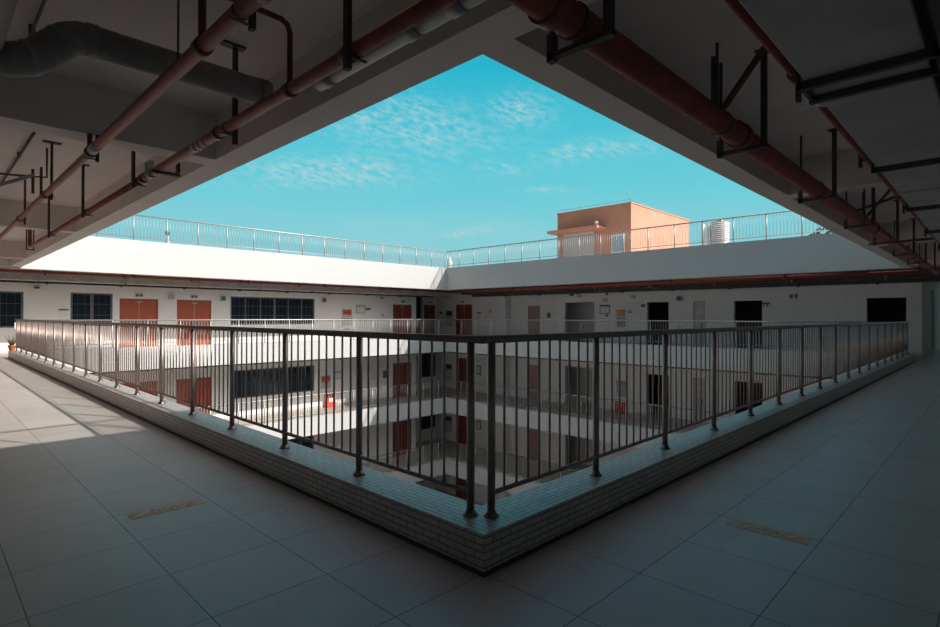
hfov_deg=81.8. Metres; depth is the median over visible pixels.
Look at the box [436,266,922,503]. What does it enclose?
wall
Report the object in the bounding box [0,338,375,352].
baseboard
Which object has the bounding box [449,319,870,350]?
railing
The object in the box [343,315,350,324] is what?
print
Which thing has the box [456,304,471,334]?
door
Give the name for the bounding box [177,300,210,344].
door
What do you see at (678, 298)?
speaker
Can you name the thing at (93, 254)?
wall
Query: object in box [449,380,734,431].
railing
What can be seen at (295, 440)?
window
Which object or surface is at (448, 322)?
print
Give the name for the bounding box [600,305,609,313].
notice board
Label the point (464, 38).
beam
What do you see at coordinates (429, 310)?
door
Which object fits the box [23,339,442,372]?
wall
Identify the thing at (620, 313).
poster
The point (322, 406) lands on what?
baseboard
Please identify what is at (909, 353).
baseboard
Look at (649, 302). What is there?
wall
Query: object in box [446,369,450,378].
print
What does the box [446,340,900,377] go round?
wall
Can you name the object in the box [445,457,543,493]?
wall
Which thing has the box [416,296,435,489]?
wall
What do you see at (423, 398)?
railing
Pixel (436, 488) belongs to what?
baseboard
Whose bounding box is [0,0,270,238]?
pipe
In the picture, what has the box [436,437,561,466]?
baseboard
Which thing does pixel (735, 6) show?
pipe
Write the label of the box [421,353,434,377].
window
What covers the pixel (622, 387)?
print
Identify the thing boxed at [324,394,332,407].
box
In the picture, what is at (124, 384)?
door
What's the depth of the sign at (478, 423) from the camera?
35.40 m
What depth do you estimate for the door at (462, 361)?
36.52 m
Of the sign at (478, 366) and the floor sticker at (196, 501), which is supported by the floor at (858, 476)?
the floor sticker at (196, 501)
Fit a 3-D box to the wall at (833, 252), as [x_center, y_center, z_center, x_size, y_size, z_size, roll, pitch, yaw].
[6.228,-2.062,24.741,21.660,1.290,0.280,0,0,44]
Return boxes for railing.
[14,319,482,517]
[57,319,448,347]
[94,214,445,266]
[195,380,447,423]
[352,440,447,472]
[447,210,829,267]
[448,440,576,482]
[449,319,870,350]
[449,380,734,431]
[483,321,908,518]
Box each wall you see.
[0,266,415,462]
[10,236,445,289]
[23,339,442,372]
[245,398,445,438]
[385,458,445,482]
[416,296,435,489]
[416,297,419,332]
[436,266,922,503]
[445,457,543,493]
[446,233,911,289]
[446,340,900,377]
[446,397,682,447]
[507,287,510,453]
[510,285,557,463]
[567,302,594,465]
[649,302,649,405]
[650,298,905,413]
[922,267,939,351]
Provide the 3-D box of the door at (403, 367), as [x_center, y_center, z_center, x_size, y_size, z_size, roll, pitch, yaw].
[-4.246,4.122,33.734,0.160,2.140,1.470,0,0,44]
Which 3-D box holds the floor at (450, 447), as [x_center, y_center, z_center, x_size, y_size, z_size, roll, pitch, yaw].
[-0.196,8.922,28.692,43.500,0.300,43.500,0,0,44]
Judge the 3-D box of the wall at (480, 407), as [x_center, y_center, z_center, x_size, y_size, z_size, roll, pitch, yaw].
[6.180,5.379,24.830,21.330,0.870,0.430,0,0,44]
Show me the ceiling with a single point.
(84, 95)
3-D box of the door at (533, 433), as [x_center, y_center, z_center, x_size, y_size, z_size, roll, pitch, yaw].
[3.906,7.767,32.958,0.910,2.080,0.160,0,0,44]
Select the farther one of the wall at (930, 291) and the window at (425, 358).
the window at (425, 358)
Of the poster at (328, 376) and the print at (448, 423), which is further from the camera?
the print at (448, 423)
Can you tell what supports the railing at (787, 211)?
on the wall at (833, 252)
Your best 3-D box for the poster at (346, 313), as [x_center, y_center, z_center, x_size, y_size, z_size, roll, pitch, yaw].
[-6.986,0.228,30.844,0.033,0.920,0.640,0,0,44]
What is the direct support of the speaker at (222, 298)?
attached to the wall at (43, 303)
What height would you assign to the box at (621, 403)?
0.700 m
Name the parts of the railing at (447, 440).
handrail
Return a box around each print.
[151,504,183,512]
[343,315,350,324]
[446,316,451,324]
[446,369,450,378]
[446,421,450,430]
[617,321,624,326]
[617,385,625,396]
[749,526,785,536]
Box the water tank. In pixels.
[701,220,730,244]
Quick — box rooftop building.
[547,199,689,257]
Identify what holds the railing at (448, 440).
on the wall at (480, 471)
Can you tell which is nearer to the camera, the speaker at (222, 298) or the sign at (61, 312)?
the sign at (61, 312)
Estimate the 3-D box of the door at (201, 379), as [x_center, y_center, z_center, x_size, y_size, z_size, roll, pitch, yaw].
[-12.760,4.050,25.052,0.160,2.140,1.490,0,0,44]
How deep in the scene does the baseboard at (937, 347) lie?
21.76 m
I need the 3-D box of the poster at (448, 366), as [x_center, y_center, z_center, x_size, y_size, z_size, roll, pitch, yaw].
[-1.465,3.996,37.449,0.650,1.050,0.033,0,0,44]
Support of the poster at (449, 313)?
attached to the wall at (842, 303)
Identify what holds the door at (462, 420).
in the wall at (842, 303)
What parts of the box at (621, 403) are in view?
cabinet door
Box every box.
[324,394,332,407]
[615,399,624,413]
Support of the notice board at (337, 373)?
attached to the wall at (43, 303)
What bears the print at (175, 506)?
on the floor sticker at (196, 501)
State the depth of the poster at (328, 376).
29.92 m
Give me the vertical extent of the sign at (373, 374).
0.550 m
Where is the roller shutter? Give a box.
[564,231,594,256]
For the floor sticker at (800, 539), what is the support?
on the floor at (858, 476)
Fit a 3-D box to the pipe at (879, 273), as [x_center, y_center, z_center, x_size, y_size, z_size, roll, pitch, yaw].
[8.040,-1.585,24.773,25.600,0.695,0.260,0,0,44]
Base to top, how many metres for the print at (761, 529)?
0.001 m
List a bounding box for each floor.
[0,340,939,626]
[228,388,703,432]
[362,438,590,482]
[436,490,481,505]
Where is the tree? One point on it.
(819, 228)
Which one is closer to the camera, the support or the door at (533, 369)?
the support
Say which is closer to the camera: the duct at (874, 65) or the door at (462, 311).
the duct at (874, 65)
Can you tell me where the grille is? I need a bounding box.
[0,303,20,325]
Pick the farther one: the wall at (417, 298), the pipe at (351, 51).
the wall at (417, 298)
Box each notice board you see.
[335,371,340,378]
[356,305,364,312]
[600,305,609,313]
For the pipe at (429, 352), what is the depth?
25.06 m
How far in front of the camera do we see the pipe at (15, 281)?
24.32 m
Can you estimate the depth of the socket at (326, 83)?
3.39 m
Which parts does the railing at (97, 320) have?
rail, handrail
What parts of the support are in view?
rod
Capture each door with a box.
[119,298,157,346]
[121,381,157,396]
[176,377,209,413]
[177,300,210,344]
[393,304,411,332]
[393,362,410,397]
[393,419,410,456]
[424,305,434,333]
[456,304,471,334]
[456,478,466,498]
[458,415,466,444]
[459,358,466,390]
[528,306,539,333]
[529,365,537,399]
[529,428,537,458]
[693,301,704,345]
[693,378,704,424]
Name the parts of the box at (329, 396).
cabinet door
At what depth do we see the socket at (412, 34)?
2.81 m
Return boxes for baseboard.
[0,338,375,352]
[222,394,414,419]
[362,450,415,463]
[436,386,709,424]
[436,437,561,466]
[436,488,484,504]
[557,340,921,355]
[923,345,939,355]
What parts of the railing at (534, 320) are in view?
rail, handrail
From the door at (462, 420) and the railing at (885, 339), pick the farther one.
the door at (462, 420)
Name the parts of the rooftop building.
pane, lightning rod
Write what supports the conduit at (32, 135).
attached to the ceiling
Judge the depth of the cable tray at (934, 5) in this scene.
2.18 m
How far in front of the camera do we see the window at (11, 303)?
20.43 m
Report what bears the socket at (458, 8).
attached to the pipe at (458, 8)
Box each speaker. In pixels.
[220,296,225,300]
[676,296,681,300]
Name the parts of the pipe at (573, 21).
sway plate, sway plate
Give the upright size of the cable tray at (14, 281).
0.900 m
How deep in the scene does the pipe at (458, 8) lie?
2.84 m
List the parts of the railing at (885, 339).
post, post, post, handrail, post, post, post, post, post, post, post, post, post, post, post, post, post, post, post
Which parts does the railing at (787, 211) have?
handrail, rail, post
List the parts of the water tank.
tank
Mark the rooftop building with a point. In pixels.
(629, 215)
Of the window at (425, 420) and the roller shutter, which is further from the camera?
the window at (425, 420)
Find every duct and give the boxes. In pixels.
[0,0,17,51]
[0,21,272,103]
[738,0,939,247]
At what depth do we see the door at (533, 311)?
33.02 m
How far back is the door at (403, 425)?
33.69 m
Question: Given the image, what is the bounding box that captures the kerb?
[8,351,914,577]
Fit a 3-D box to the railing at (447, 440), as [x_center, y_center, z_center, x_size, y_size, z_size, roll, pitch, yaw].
[-8.223,7.986,25.137,0.054,1.046,19.790,0,0,44]
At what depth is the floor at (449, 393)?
29.64 m
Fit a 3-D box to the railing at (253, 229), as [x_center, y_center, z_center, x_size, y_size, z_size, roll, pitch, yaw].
[-8.332,-3.239,25.166,0.054,1.000,19.714,0,0,44]
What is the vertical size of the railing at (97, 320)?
1.046 m
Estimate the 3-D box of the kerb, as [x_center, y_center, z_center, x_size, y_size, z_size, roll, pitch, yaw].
[-0.600,1.394,17.693,21.662,0.222,20.162,0,0,44]
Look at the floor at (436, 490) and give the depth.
36.84 m
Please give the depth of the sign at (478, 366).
35.43 m
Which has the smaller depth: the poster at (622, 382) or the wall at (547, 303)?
the poster at (622, 382)
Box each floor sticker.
[128,499,205,519]
[726,519,812,544]
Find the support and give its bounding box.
[0,148,47,193]
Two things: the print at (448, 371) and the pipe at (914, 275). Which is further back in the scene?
the print at (448, 371)
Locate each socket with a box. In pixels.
[318,77,339,88]
[401,27,426,42]
[444,0,471,18]
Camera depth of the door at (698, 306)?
25.56 m
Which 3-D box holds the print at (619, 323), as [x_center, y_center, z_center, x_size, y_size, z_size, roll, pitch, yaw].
[7.864,0.529,28.308,0.470,0.320,0.004,0,0,44]
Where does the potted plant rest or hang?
on the kerb
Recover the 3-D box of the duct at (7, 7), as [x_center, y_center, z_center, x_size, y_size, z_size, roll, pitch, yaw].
[-1.535,-1.524,1.704,7.070,0.400,0.400,0,0,44]
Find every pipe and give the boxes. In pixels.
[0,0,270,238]
[0,269,451,292]
[0,270,450,296]
[0,280,432,296]
[26,0,457,250]
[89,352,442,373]
[313,0,485,90]
[450,352,833,378]
[452,267,939,292]
[461,267,939,294]
[505,0,939,274]
[723,0,939,250]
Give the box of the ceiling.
[0,0,939,289]
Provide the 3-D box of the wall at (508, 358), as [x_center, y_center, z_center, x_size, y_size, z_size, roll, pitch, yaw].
[2.381,3.461,34.195,0.200,10.700,0.300,0,0,44]
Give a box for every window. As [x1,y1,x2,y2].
[0,291,23,327]
[70,293,112,325]
[230,296,313,324]
[235,365,313,398]
[288,435,313,448]
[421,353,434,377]
[421,415,434,429]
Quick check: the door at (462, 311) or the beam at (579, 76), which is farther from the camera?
the door at (462, 311)
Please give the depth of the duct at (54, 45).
3.38 m
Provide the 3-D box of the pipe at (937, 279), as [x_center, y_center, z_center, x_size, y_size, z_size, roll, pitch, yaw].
[9.324,-1.494,26.083,25.600,0.855,0.300,0,0,44]
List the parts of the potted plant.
pot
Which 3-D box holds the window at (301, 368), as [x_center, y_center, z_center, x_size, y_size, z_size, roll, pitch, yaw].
[-10.042,3.473,27.826,0.080,1.380,4.490,0,0,44]
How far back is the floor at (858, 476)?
3.36 m
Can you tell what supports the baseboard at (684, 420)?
attached to the wall at (842, 303)
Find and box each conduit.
[1,132,35,181]
[28,0,46,36]
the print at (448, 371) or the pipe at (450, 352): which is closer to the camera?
the pipe at (450, 352)
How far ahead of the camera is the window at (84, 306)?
22.23 m
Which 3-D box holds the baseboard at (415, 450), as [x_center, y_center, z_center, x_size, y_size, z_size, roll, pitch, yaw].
[-11.628,8.669,26.095,0.012,0.120,23.380,0,0,44]
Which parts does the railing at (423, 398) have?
post, handrail, rail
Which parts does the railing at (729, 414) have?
rail, handrail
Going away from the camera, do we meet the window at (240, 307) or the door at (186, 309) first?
the door at (186, 309)
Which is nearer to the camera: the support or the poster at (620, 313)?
the support
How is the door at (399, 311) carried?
in the wall at (43, 303)
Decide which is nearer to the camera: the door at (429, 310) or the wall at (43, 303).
the wall at (43, 303)
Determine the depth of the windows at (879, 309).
27.10 m
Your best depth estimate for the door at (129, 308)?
23.48 m
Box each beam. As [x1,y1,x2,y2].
[11,0,514,266]
[483,27,910,265]
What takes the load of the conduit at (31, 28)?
attached to the ceiling
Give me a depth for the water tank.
26.85 m
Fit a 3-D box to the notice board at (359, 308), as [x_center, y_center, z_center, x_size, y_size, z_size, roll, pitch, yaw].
[-6.342,-0.246,31.505,0.030,0.480,0.620,0,0,44]
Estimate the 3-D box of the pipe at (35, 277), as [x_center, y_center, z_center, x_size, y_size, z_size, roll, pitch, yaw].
[-10.039,-1.549,25.897,0.650,0.840,24.600,0,0,44]
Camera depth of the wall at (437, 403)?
27.51 m
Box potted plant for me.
[6,334,15,350]
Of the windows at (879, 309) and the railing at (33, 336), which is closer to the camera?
the railing at (33, 336)
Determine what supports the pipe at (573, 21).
attached to the ceiling
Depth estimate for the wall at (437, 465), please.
30.73 m
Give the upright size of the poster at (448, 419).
1.050 m
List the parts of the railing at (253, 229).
post, rail, handrail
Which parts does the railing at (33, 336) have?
post, post, post, post, post, post, post, post, post, post, post, post, post, post, post, handrail, post, post, post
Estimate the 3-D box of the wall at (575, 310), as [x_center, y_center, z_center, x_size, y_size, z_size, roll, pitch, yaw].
[7.130,3.454,31.219,4.850,10.700,0.100,0,0,44]
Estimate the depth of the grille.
20.41 m
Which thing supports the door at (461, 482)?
in the wall at (842, 303)
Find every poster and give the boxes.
[321,375,330,388]
[342,309,351,325]
[445,415,451,431]
[446,310,452,325]
[446,364,451,378]
[616,309,625,327]
[616,379,625,397]
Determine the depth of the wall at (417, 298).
39.30 m
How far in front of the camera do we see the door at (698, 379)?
25.55 m
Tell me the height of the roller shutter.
2.900 m
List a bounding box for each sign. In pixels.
[58,309,68,316]
[370,370,376,379]
[476,421,480,429]
[477,365,480,374]
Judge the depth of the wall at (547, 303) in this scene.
32.78 m
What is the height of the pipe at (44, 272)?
0.650 m
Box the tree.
[808,227,833,235]

